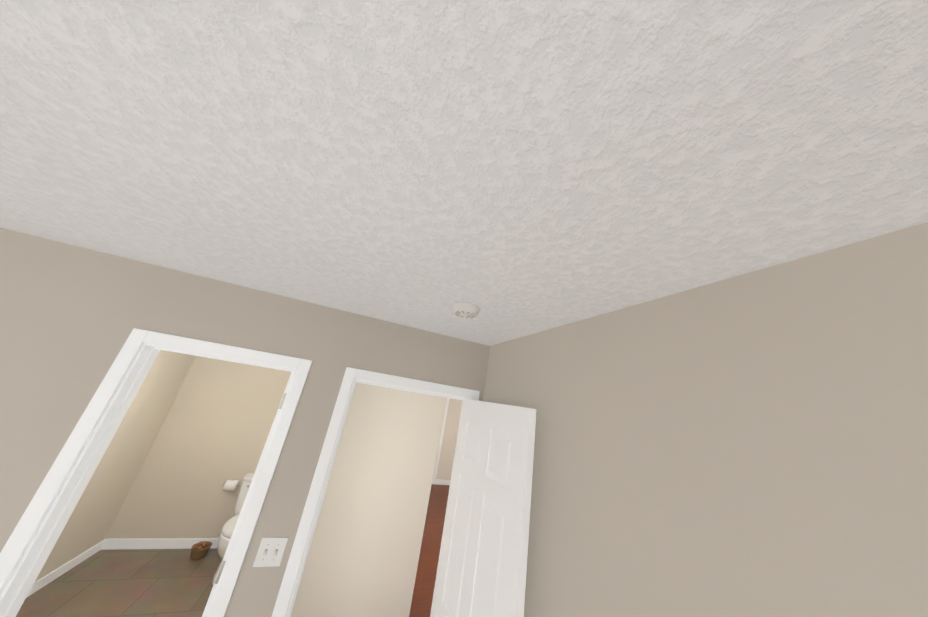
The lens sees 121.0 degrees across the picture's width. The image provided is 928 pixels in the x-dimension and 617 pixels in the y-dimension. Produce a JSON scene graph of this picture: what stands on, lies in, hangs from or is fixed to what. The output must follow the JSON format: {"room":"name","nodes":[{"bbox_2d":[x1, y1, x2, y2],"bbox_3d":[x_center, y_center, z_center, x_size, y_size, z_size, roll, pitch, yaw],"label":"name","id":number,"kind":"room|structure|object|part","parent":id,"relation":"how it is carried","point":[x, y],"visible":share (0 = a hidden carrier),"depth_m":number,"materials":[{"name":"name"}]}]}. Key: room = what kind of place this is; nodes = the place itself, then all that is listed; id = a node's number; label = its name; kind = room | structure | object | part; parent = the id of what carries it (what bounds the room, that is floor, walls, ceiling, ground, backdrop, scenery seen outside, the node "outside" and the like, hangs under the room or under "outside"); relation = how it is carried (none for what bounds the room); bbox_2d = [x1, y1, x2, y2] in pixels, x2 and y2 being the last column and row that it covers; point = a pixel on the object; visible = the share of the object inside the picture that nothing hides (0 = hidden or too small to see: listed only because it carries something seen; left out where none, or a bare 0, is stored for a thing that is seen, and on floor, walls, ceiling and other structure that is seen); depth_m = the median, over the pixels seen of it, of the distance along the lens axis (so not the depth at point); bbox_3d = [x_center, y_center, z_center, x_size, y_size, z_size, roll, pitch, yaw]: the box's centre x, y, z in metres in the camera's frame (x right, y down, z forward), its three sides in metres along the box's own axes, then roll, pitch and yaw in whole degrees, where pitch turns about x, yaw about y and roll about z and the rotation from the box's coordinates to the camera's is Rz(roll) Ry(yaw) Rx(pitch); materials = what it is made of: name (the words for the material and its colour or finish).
{"room":"bedroom","nodes":[
{"label":"bedroom","id":0,"kind":"room"},
{"bbox_2d":[35,350,198,581],"bbox_3d":[-3.197,1.033,2.043,0.120,2.440,2.585,16,-20,-17],"label":"wall","id":1,"kind":"structure","parent":0,"point":[94,514],"depth_m":2.69,"materials":[{"name":"paint"}]},
{"bbox_2d":[16,548,220,616],"bbox_3d":[-2.520,2.452,1.878,2.000,0.099,2.645,16,-20,-17],"label":"floor","id":2,"kind":"structure","parent":0,"point":[142,583],"depth_m":2.34,"materials":[{"name":"brown tile"}]},
{"bbox_2d":[190,541,211,559],"bbox_3d":[-2.855,2.613,2.848,0.172,0.129,0.169,16,-20,-17],"label":"basket","id":3,"kind":"object","parent":2,"relation":"on","point":[199,550],"visible":1,"depth_m":2.82,"materials":[{"name":"brown wicker"}]},
{"bbox_2d":[211,473,253,584],"bbox_3d":[-2.403,2.358,2.887,0.557,0.772,0.725,16,-20,-17],"label":"toilet","id":4,"kind":"object","parent":2,"relation":"on","point":[225,534],"visible":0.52,"depth_m":2.72,"materials":[{"name":"white ceramic"}]},
{"bbox_3d":[-2.337,2.309,2.818,0.376,0.044,0.517,16,-20,-17],"label":"seat","id":5,"kind":"part","parent":4,"relation":"part of","materials":[{"name":"white plastic"}]},
{"bbox_3d":[-2.434,2.252,3.170,0.500,0.400,0.220,16,-20,-17],"label":"tank","id":6,"kind":"part","parent":4,"relation":"part of","materials":[{"name":"white ceramic"}]},
{"bbox_2d":[107,356,290,538],"bbox_3d":[-2.745,1.599,3.438,1.770,2.440,0.120,16,-20,-17],"label":"wall","id":7,"kind":"structure","parent":0,"point":[189,439],"depth_m":3.17,"materials":[{"name":"paint"}]},
{"bbox_2d":[222,480,239,490],"bbox_3d":[-2.784,2.109,3.137,0.194,0.108,0.129,16,-20,-17],"label":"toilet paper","id":8,"kind":"object","parent":7,"relation":"attached to","point":[230,485],"visible":0.98,"depth_m":3.10,"materials":[{"name":"white paper"}]},
{"bbox_2d":[0,228,487,616],"bbox_3d":[-1.427,1.048,1.242,7.970,2.440,0.120,16,-20,-17],"label":"wall","id":9,"kind":"structure","parent":0,"point":[67,311],"depth_m":1.35,"materials":[{"name":"paint"}]},
{"bbox_2d":[0,328,479,616],"bbox_3d":[-2.409,1.855,3.487,6.130,2.100,5.301,16,-20,-17],"label":"door frame","id":10,"kind":"structure","parent":9,"relation":"attached to","point":[27,538],"depth_m":1.30,"materials":[{"name":"white wood"}]},
{"bbox_2d":[202,372,293,616],"bbox_3d":[-1.382,1.395,1.596,0.177,2.015,0.723,16,-20,-17],"label":"bathroom door","id":11,"kind":"structure","parent":9,"relation":"in","point":[243,506],"depth_m":1.42,"materials":[{"name":"white wood"}]},
{"bbox_2d":[253,537,288,566],"bbox_3d":[-0.960,1.212,1.305,0.117,0.117,0.019,16,-20,-17],"label":"switch plate","id":12,"kind":"object","parent":9,"relation":"attached to","point":[270,552],"visible":1,"depth_m":1.31,"materials":[{"name":"white plastic"}]},
{"bbox_2d":[432,399,536,616],"bbox_3d":[0.008,1.490,1.206,0.177,2.015,0.818,16,-20,-17],"label":"entry door","id":13,"kind":"structure","parent":9,"relation":"in","point":[482,570],"depth_m":1.25,"materials":[{"name":"white wood"}]},
{"bbox_2d":[290,383,462,616],"bbox_3d":[-0.317,2.322,4.337,3.440,2.440,5.285,16,-20,-17],"label":"wall","id":14,"kind":"structure","parent":0,"point":[362,560],"depth_m":2.33,"materials":[{"name":"paint"}]},
{"bbox_2d":[26,479,450,597],"bbox_3d":[-1.690,2.137,0.910,7.850,0.110,10.300,16,-20,-17],"label":"baseboard","id":15,"kind":"structure","parent":14,"relation":"attached to","point":[108,544],"depth_m":2.77,"materials":[{"name":"white wood"}]},
{"bbox_2d":[409,484,449,616],"bbox_3d":[-0.505,3.499,3.894,3.440,0.097,5.345,16,-20,-17],"label":"floor","id":16,"kind":"structure","parent":0,"point":[422,596],"depth_m":3.60,"materials":[{"name":"brown wood"}]},
{"bbox_2d":[0,0,927,345],"bbox_3d":[-1.311,-0.132,1.708,8.090,0.100,10.540,16,-20,-17],"label":"ceiling","id":17,"kind":"structure","parent":0,"point":[514,168],"depth_m":0.47,"materials":[{"name":"white paint"}]},
{"bbox_2d":[452,302,479,318],"bbox_3d":[0.008,0.014,1.282,0.140,0.040,0.140,16,-20,-17],"label":"smoke detector","id":18,"kind":"object","parent":17,"relation":"attached to","point":[466,310],"visible":1,"depth_m":1.24,"materials":[{"name":"white plastic"}]},
{"bbox_2d":[480,222,927,616],"bbox_3d":[0.970,0.804,-0.590,0.120,2.440,5.010,16,-20,-17],"label":"wall","id":19,"kind":"structure","parent":0,"point":[752,444],"depth_m":0.62,"materials":[{"name":"paint"}]}
]}

